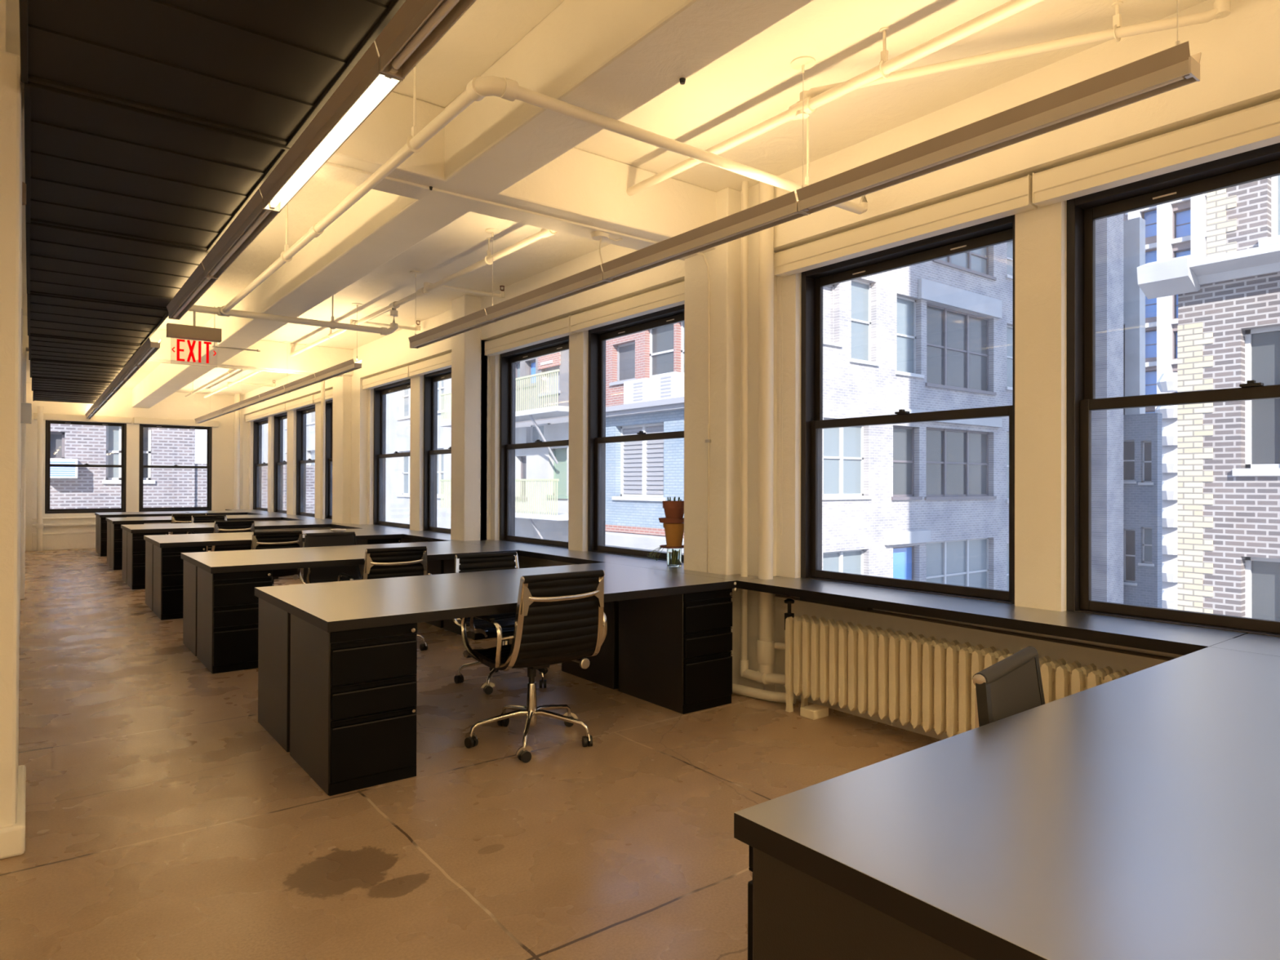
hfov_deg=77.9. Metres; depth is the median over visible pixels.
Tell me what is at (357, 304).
cable
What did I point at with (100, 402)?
light fixture
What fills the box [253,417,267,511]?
window
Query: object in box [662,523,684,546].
clay pot
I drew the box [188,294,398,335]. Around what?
pipe
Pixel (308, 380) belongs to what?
light fixture
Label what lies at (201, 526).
desktop
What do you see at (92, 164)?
ceiling panel
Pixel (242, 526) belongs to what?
office chair
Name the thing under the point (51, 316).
ceiling panel
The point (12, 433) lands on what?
wall
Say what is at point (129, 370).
light fixture
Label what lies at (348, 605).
desktop
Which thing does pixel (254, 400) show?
light fixture
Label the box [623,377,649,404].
air conditioner
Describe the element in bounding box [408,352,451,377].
roller shade
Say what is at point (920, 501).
brick building
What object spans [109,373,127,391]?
light fixture
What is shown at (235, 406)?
light fixture
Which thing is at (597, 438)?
window
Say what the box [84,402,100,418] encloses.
light fixture
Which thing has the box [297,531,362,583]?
office chair
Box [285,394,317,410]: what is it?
roller shade
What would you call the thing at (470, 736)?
hood
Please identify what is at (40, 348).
ceiling panel
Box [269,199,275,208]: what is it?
socket
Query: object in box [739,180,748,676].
riser pipe
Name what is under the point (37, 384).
ceiling panel
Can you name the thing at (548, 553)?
window ledge
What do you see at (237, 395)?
riser pipe
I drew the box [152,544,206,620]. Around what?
base cabinet
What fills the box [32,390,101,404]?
ceiling panel
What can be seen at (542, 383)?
balcony building
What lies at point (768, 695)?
pipe
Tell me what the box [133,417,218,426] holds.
roller shade
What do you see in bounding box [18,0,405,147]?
ceiling panel
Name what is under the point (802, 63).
cable
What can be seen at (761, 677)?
pipe
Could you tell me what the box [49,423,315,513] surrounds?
brick building
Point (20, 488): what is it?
switch box
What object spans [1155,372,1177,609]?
building
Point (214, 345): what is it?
bar
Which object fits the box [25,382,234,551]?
wall
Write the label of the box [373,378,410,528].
window
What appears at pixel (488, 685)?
hood
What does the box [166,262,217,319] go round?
light fixture
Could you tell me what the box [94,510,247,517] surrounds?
desktop
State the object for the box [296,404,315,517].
window
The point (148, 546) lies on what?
base cabinet
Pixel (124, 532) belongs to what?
base cabinet
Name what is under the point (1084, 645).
cable conduit
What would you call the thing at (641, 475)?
building
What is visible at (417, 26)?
light fixture
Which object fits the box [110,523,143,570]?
base cabinet
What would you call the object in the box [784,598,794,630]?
radiator valve
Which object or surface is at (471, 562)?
office chair
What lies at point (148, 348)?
light fixture
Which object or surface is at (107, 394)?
light fixture
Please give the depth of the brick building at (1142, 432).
32.46 m
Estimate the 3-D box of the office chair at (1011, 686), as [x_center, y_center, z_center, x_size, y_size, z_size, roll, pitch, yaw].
[1.229,0.906,1.946,0.661,0.838,0.644,0,0,41]
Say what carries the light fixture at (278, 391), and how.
hanging from the cable
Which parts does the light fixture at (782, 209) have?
plate, plate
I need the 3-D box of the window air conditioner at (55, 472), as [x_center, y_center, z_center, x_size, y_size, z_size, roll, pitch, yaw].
[-14.643,-0.289,20.010,0.720,0.500,0.486,0,0,-38]
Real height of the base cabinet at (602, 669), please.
0.688 m
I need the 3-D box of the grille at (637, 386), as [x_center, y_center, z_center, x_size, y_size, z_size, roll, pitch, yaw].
[-0.057,-2.376,21.300,0.006,0.482,0.414,0,0,-38]
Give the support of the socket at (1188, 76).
attached to the light fixture at (1171, 68)
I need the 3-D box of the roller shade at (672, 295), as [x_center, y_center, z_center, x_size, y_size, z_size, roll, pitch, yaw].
[-0.101,-1.334,6.175,0.085,0.140,1.508,0,0,-38]
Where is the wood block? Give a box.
[800,703,828,719]
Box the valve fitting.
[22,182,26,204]
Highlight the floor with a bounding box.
[0,548,942,959]
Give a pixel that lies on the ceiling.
(518, 169)
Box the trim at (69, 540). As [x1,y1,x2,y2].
[31,515,171,551]
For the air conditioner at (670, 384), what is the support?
on the building at (641, 475)
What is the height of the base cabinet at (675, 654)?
0.688 m
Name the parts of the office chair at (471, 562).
armrest, leg, frame, backrest, seat, leg, frame, leg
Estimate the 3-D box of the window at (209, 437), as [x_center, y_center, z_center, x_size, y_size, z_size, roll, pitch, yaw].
[-9.760,-0.265,16.656,1.325,1.850,0.160,0,0,-38]
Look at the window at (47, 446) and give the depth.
15.66 m
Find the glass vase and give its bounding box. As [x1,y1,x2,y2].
[666,548,681,566]
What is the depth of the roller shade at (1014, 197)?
4.14 m
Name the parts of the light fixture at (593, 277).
plate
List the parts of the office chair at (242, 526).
frame, backrest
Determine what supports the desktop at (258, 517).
on the base cabinet at (116, 531)
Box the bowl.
[329,528,346,532]
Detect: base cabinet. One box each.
[95,515,97,553]
[97,516,126,556]
[106,520,110,566]
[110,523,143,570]
[122,528,127,583]
[127,531,168,589]
[145,540,153,610]
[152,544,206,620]
[182,560,197,656]
[196,567,272,673]
[257,597,290,751]
[289,613,417,795]
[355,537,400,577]
[425,560,444,627]
[443,559,488,639]
[561,600,618,688]
[618,588,732,714]
[747,845,975,959]
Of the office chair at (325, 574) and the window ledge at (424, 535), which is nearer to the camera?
the office chair at (325, 574)
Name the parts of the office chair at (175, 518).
backrest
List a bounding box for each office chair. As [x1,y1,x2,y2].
[168,513,206,534]
[186,515,226,550]
[206,520,254,551]
[250,530,303,586]
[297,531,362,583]
[337,546,431,650]
[452,551,549,694]
[461,569,607,763]
[972,646,1044,728]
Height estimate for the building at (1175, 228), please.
54.000 m
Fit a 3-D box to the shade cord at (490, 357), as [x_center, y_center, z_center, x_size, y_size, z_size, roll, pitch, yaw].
[-1.519,-0.454,8.036,0.004,1.602,0.024,0,0,-38]
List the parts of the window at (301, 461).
sash, sash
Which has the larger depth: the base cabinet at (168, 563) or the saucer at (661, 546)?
the base cabinet at (168, 563)
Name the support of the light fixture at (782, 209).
hanging from the cable at (802, 63)
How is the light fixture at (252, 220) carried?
attached to the ceiling panel at (92, 164)
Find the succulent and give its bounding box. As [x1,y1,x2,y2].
[667,497,681,501]
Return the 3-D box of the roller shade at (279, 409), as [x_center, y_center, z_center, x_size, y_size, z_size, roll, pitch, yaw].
[-7.372,-1.313,15.608,0.085,0.140,3.328,0,0,-38]
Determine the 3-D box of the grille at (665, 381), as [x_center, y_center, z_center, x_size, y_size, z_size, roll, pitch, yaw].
[0.662,-2.398,20.369,0.006,0.509,0.419,0,0,-38]
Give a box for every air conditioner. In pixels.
[49,457,78,478]
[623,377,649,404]
[649,371,684,400]
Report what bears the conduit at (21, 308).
attached to the wall at (12, 433)
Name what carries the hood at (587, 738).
attached to the office chair at (560, 617)
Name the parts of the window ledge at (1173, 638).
ledge bracket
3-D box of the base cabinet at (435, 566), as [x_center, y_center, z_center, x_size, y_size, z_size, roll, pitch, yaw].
[-1.846,0.998,7.542,0.385,0.688,0.649,0,0,-38]
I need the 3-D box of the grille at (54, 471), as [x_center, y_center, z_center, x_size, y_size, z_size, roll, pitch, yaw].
[-14.496,-0.277,19.820,0.600,0.355,0.006,0,0,-38]
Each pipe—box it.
[35,405,43,551]
[184,368,238,397]
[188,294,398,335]
[204,0,1043,398]
[222,65,867,312]
[234,394,235,509]
[235,393,239,509]
[320,380,324,519]
[732,683,796,703]
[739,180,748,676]
[742,669,785,684]
[755,173,774,674]
[773,641,785,650]
[795,0,1231,119]
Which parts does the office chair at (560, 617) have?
armrest, seat, frame, leg, leg, leg, leg, backrest, leg, tension knob, frame, armrest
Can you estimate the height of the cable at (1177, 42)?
0.590 m
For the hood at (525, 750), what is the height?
0.050 m
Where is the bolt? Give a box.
[679,77,685,84]
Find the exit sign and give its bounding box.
[166,311,222,363]
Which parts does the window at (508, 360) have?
sash, sash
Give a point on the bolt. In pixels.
(682, 80)
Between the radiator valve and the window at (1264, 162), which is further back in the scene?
the radiator valve
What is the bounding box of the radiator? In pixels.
[785,614,1128,737]
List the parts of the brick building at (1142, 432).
pane, pane, pane, pane, pane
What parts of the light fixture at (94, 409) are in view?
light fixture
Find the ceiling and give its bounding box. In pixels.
[6,0,1206,408]
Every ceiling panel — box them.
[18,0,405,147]
[23,81,290,252]
[26,222,208,309]
[26,293,168,346]
[28,334,141,366]
[30,359,124,382]
[31,377,111,394]
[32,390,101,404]
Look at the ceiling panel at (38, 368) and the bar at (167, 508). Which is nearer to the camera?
the ceiling panel at (38, 368)
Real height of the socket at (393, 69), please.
0.034 m
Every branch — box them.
[226,380,275,387]
[350,319,420,330]
[423,282,505,297]
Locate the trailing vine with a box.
[647,545,666,560]
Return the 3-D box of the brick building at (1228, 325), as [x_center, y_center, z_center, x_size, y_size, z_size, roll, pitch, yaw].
[14.964,-15.624,4.386,3.900,62.000,20.620,0,0,-38]
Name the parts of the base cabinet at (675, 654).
rail, drawer, drawer, drawer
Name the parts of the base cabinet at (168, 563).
drawer, drawer, rail, drawer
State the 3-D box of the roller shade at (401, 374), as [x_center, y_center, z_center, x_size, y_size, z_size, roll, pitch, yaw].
[-3.300,-1.325,10.325,0.085,0.140,1.668,0,0,-38]
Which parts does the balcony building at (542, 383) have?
railing, railing, pane, pane, pane, pane, pane, pane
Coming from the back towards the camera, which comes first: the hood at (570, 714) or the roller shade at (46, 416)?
the roller shade at (46, 416)
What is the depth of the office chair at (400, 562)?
5.93 m
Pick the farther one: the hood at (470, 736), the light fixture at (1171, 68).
the hood at (470, 736)
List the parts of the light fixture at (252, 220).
plate, plate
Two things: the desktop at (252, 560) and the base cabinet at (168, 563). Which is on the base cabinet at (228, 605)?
the desktop at (252, 560)
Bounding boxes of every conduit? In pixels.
[21,308,22,402]
[695,252,710,572]
[774,594,1175,661]
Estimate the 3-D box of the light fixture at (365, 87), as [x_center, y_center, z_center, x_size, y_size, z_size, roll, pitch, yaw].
[-1.219,-1.275,3.014,0.106,0.091,1.502,0,0,-38]
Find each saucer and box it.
[658,517,684,523]
[659,544,684,548]
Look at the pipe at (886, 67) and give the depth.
3.64 m
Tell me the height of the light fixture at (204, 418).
0.091 m
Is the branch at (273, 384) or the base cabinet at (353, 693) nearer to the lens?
the base cabinet at (353, 693)
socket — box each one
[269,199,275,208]
[389,57,398,73]
[1184,74,1192,79]
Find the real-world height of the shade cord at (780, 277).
1.602 m
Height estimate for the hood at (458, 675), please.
0.050 m
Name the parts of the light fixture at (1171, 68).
plate, plate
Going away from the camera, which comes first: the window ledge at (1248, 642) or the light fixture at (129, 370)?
the window ledge at (1248, 642)
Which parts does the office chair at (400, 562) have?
armrest, frame, backrest, leg, frame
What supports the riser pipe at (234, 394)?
on the floor
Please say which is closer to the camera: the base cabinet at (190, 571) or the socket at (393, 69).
the socket at (393, 69)
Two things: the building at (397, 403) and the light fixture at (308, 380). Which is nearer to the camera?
the light fixture at (308, 380)
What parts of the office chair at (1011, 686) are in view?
frame, backrest, frame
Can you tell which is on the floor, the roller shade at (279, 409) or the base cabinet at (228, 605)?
the base cabinet at (228, 605)
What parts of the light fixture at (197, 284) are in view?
plate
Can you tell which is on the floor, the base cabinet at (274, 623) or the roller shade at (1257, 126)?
the base cabinet at (274, 623)
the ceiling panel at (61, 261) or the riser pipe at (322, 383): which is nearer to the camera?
the ceiling panel at (61, 261)
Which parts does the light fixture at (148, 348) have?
plate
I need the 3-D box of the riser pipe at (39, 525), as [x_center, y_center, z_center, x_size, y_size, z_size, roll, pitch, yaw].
[-11.412,-0.027,15.067,0.120,2.750,0.120,0,0,-38]
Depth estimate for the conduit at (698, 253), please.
5.13 m
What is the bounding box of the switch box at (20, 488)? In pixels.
[20,488,22,511]
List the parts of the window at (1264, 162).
sash, sash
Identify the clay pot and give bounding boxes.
[662,500,684,518]
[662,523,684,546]
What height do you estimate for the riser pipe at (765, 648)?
3.080 m
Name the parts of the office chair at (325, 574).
armrest, frame, seat, frame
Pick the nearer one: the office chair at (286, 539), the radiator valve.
the radiator valve
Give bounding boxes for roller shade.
[32,412,132,423]
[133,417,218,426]
[244,403,289,422]
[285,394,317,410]
[313,388,333,403]
[362,364,413,390]
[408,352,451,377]
[484,315,577,355]
[569,280,684,333]
[773,173,1037,277]
[1032,98,1279,207]
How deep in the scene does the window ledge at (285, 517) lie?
12.84 m
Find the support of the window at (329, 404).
in the wall at (1240, 51)
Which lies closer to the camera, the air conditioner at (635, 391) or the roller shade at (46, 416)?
the roller shade at (46, 416)
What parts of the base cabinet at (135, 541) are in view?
drawer, drawer, drawer, rail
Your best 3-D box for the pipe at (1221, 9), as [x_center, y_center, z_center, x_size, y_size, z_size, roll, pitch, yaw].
[1.460,-1.768,3.297,1.640,0.200,0.078,0,0,25]
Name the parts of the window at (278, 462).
sash, sash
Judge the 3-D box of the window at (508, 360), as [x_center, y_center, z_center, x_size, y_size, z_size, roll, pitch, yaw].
[-0.941,-0.326,7.546,0.160,1.940,1.380,0,0,-38]
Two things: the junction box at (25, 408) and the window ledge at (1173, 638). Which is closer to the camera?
the window ledge at (1173, 638)
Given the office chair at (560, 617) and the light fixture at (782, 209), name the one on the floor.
the office chair at (560, 617)
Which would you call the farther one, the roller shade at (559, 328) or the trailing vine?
the roller shade at (559, 328)
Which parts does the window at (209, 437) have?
sash, sash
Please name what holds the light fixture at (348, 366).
hanging from the cable at (357, 304)
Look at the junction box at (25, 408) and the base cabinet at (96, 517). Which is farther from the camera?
the base cabinet at (96, 517)
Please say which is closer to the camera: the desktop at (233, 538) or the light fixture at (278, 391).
the desktop at (233, 538)
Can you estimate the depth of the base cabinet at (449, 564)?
6.97 m
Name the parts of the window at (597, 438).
sash, sash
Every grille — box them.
[49,462,75,475]
[633,382,642,400]
[660,376,671,397]
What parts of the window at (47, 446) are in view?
sash, sash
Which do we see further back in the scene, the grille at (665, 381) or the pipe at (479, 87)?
the grille at (665, 381)
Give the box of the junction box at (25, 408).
[20,402,31,423]
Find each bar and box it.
[167,507,191,509]
[212,306,260,351]
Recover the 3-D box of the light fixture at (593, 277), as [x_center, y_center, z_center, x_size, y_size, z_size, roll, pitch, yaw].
[-0.653,-1.235,5.338,0.106,0.091,1.502,0,0,-38]
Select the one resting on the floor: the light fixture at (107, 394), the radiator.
the radiator
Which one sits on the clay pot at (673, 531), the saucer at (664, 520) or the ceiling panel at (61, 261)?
the saucer at (664, 520)
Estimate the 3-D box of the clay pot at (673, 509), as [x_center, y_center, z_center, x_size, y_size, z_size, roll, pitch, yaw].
[0.241,0.220,5.558,0.167,0.145,0.167,0,0,-38]
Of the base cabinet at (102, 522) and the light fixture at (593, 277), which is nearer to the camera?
the light fixture at (593, 277)
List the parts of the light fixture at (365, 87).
plate, plate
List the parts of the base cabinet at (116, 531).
drawer, drawer, drawer, rail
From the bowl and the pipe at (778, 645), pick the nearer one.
the pipe at (778, 645)
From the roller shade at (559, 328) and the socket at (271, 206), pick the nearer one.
the socket at (271, 206)
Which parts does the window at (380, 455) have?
sash, sash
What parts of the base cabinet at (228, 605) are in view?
drawer, drawer, rail, drawer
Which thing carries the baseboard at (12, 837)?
attached to the wall at (12, 433)
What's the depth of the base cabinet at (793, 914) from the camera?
1.27 m
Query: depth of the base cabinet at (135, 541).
9.72 m
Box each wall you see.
[0,0,26,827]
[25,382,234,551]
[239,0,1279,739]
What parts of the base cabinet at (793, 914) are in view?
drawer, rail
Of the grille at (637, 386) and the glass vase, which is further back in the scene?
the grille at (637, 386)
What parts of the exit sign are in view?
stem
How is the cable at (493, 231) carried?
hanging from the ceiling
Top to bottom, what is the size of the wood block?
0.050 m
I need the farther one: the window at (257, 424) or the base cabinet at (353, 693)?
the window at (257, 424)
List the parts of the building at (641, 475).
pane, shop cornice, pane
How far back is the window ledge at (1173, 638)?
3.54 m
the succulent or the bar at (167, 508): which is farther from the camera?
the bar at (167, 508)
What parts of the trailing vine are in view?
stem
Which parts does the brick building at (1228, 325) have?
cornice, cornice, pane, pane, pane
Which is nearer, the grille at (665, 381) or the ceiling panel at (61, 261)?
the ceiling panel at (61, 261)
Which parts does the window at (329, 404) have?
sash, sash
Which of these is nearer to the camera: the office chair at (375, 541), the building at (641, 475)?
the office chair at (375, 541)
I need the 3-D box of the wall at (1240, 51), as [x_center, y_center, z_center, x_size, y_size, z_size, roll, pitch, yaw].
[-1.454,-0.130,7.939,0.510,3.450,24.350,0,0,-38]
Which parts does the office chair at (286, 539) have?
frame, backrest, tension knob, frame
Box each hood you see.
[455,671,462,678]
[464,732,477,741]
[480,681,494,688]
[515,745,532,755]
[563,711,577,719]
[584,732,590,742]
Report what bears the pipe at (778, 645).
attached to the radiator
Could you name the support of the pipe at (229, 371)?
hanging from the ceiling
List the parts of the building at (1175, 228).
pane, pane, pane, pane, pane, pane, pane, pane, pane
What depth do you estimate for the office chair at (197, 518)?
11.60 m
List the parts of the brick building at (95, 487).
pane, pane, pane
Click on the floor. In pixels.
(164, 821)
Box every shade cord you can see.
[365,389,367,497]
[488,356,490,514]
[778,277,782,534]
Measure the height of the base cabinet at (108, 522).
0.688 m
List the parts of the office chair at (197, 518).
backrest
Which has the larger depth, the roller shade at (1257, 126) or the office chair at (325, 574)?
the office chair at (325, 574)
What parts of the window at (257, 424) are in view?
sash, sash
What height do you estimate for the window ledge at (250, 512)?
0.045 m
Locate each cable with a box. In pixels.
[351,302,362,359]
[409,271,422,334]
[484,228,500,306]
[791,56,815,187]
[1175,0,1179,45]
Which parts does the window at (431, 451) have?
sash, sash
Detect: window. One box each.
[44,420,126,513]
[138,423,212,511]
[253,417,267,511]
[273,412,287,513]
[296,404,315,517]
[324,399,333,519]
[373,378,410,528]
[423,367,451,533]
[499,335,568,548]
[587,303,684,563]
[800,214,1014,604]
[1066,142,1279,636]
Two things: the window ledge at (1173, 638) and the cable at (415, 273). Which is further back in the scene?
the cable at (415, 273)
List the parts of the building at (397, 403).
pane, pane, pane, pane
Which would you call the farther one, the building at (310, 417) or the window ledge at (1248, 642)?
the building at (310, 417)
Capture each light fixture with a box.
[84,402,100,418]
[95,394,107,408]
[102,385,116,400]
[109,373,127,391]
[119,357,141,380]
[132,337,161,366]
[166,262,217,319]
[194,414,212,423]
[201,188,279,279]
[206,408,226,418]
[221,402,242,413]
[238,394,264,408]
[258,385,288,400]
[259,41,403,212]
[283,373,321,392]
[314,358,362,381]
[374,0,476,79]
[408,308,495,348]
[485,264,612,321]
[601,191,808,281]
[795,40,1201,214]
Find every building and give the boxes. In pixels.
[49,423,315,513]
[262,412,315,465]
[385,378,451,528]
[439,349,568,542]
[605,321,684,554]
[822,213,1123,603]
[1123,193,1206,413]
[1123,217,1162,608]
[1137,175,1279,621]
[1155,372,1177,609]
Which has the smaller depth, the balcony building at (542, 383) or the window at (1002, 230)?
the window at (1002, 230)
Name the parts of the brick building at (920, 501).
pane, pane, pane, pane, pane, pane, pane, pane, pane, pane, pane, pane, pane, pane, pane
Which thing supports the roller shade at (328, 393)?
attached to the wall at (1240, 51)
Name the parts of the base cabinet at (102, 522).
drawer, drawer, drawer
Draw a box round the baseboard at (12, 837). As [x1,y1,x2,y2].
[0,764,26,859]
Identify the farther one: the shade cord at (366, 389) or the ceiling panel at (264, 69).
the shade cord at (366, 389)
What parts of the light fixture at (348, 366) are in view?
plate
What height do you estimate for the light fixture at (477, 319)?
0.091 m
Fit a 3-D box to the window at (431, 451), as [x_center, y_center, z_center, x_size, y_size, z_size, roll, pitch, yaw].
[-2.143,-0.322,9.106,0.160,1.940,1.360,0,0,-38]
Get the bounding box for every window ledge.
[225,509,286,515]
[264,514,342,524]
[331,523,457,542]
[452,539,777,580]
[736,576,1246,655]
[1210,633,1279,656]
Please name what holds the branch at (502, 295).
attached to the pipe at (886, 67)
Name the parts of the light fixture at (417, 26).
plate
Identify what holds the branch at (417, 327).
attached to the pipe at (886, 67)
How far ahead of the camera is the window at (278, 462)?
15.47 m
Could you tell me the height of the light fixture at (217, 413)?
0.091 m
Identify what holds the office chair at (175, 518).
on the floor
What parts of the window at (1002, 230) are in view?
sash, sash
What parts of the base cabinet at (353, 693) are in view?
rail, drawer, drawer, drawer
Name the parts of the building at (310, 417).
pane, pane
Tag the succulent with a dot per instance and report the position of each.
(674, 498)
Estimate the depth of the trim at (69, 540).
15.40 m
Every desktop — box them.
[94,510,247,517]
[106,514,282,524]
[120,520,331,533]
[143,528,403,547]
[181,541,518,573]
[254,562,736,632]
[733,646,1279,959]

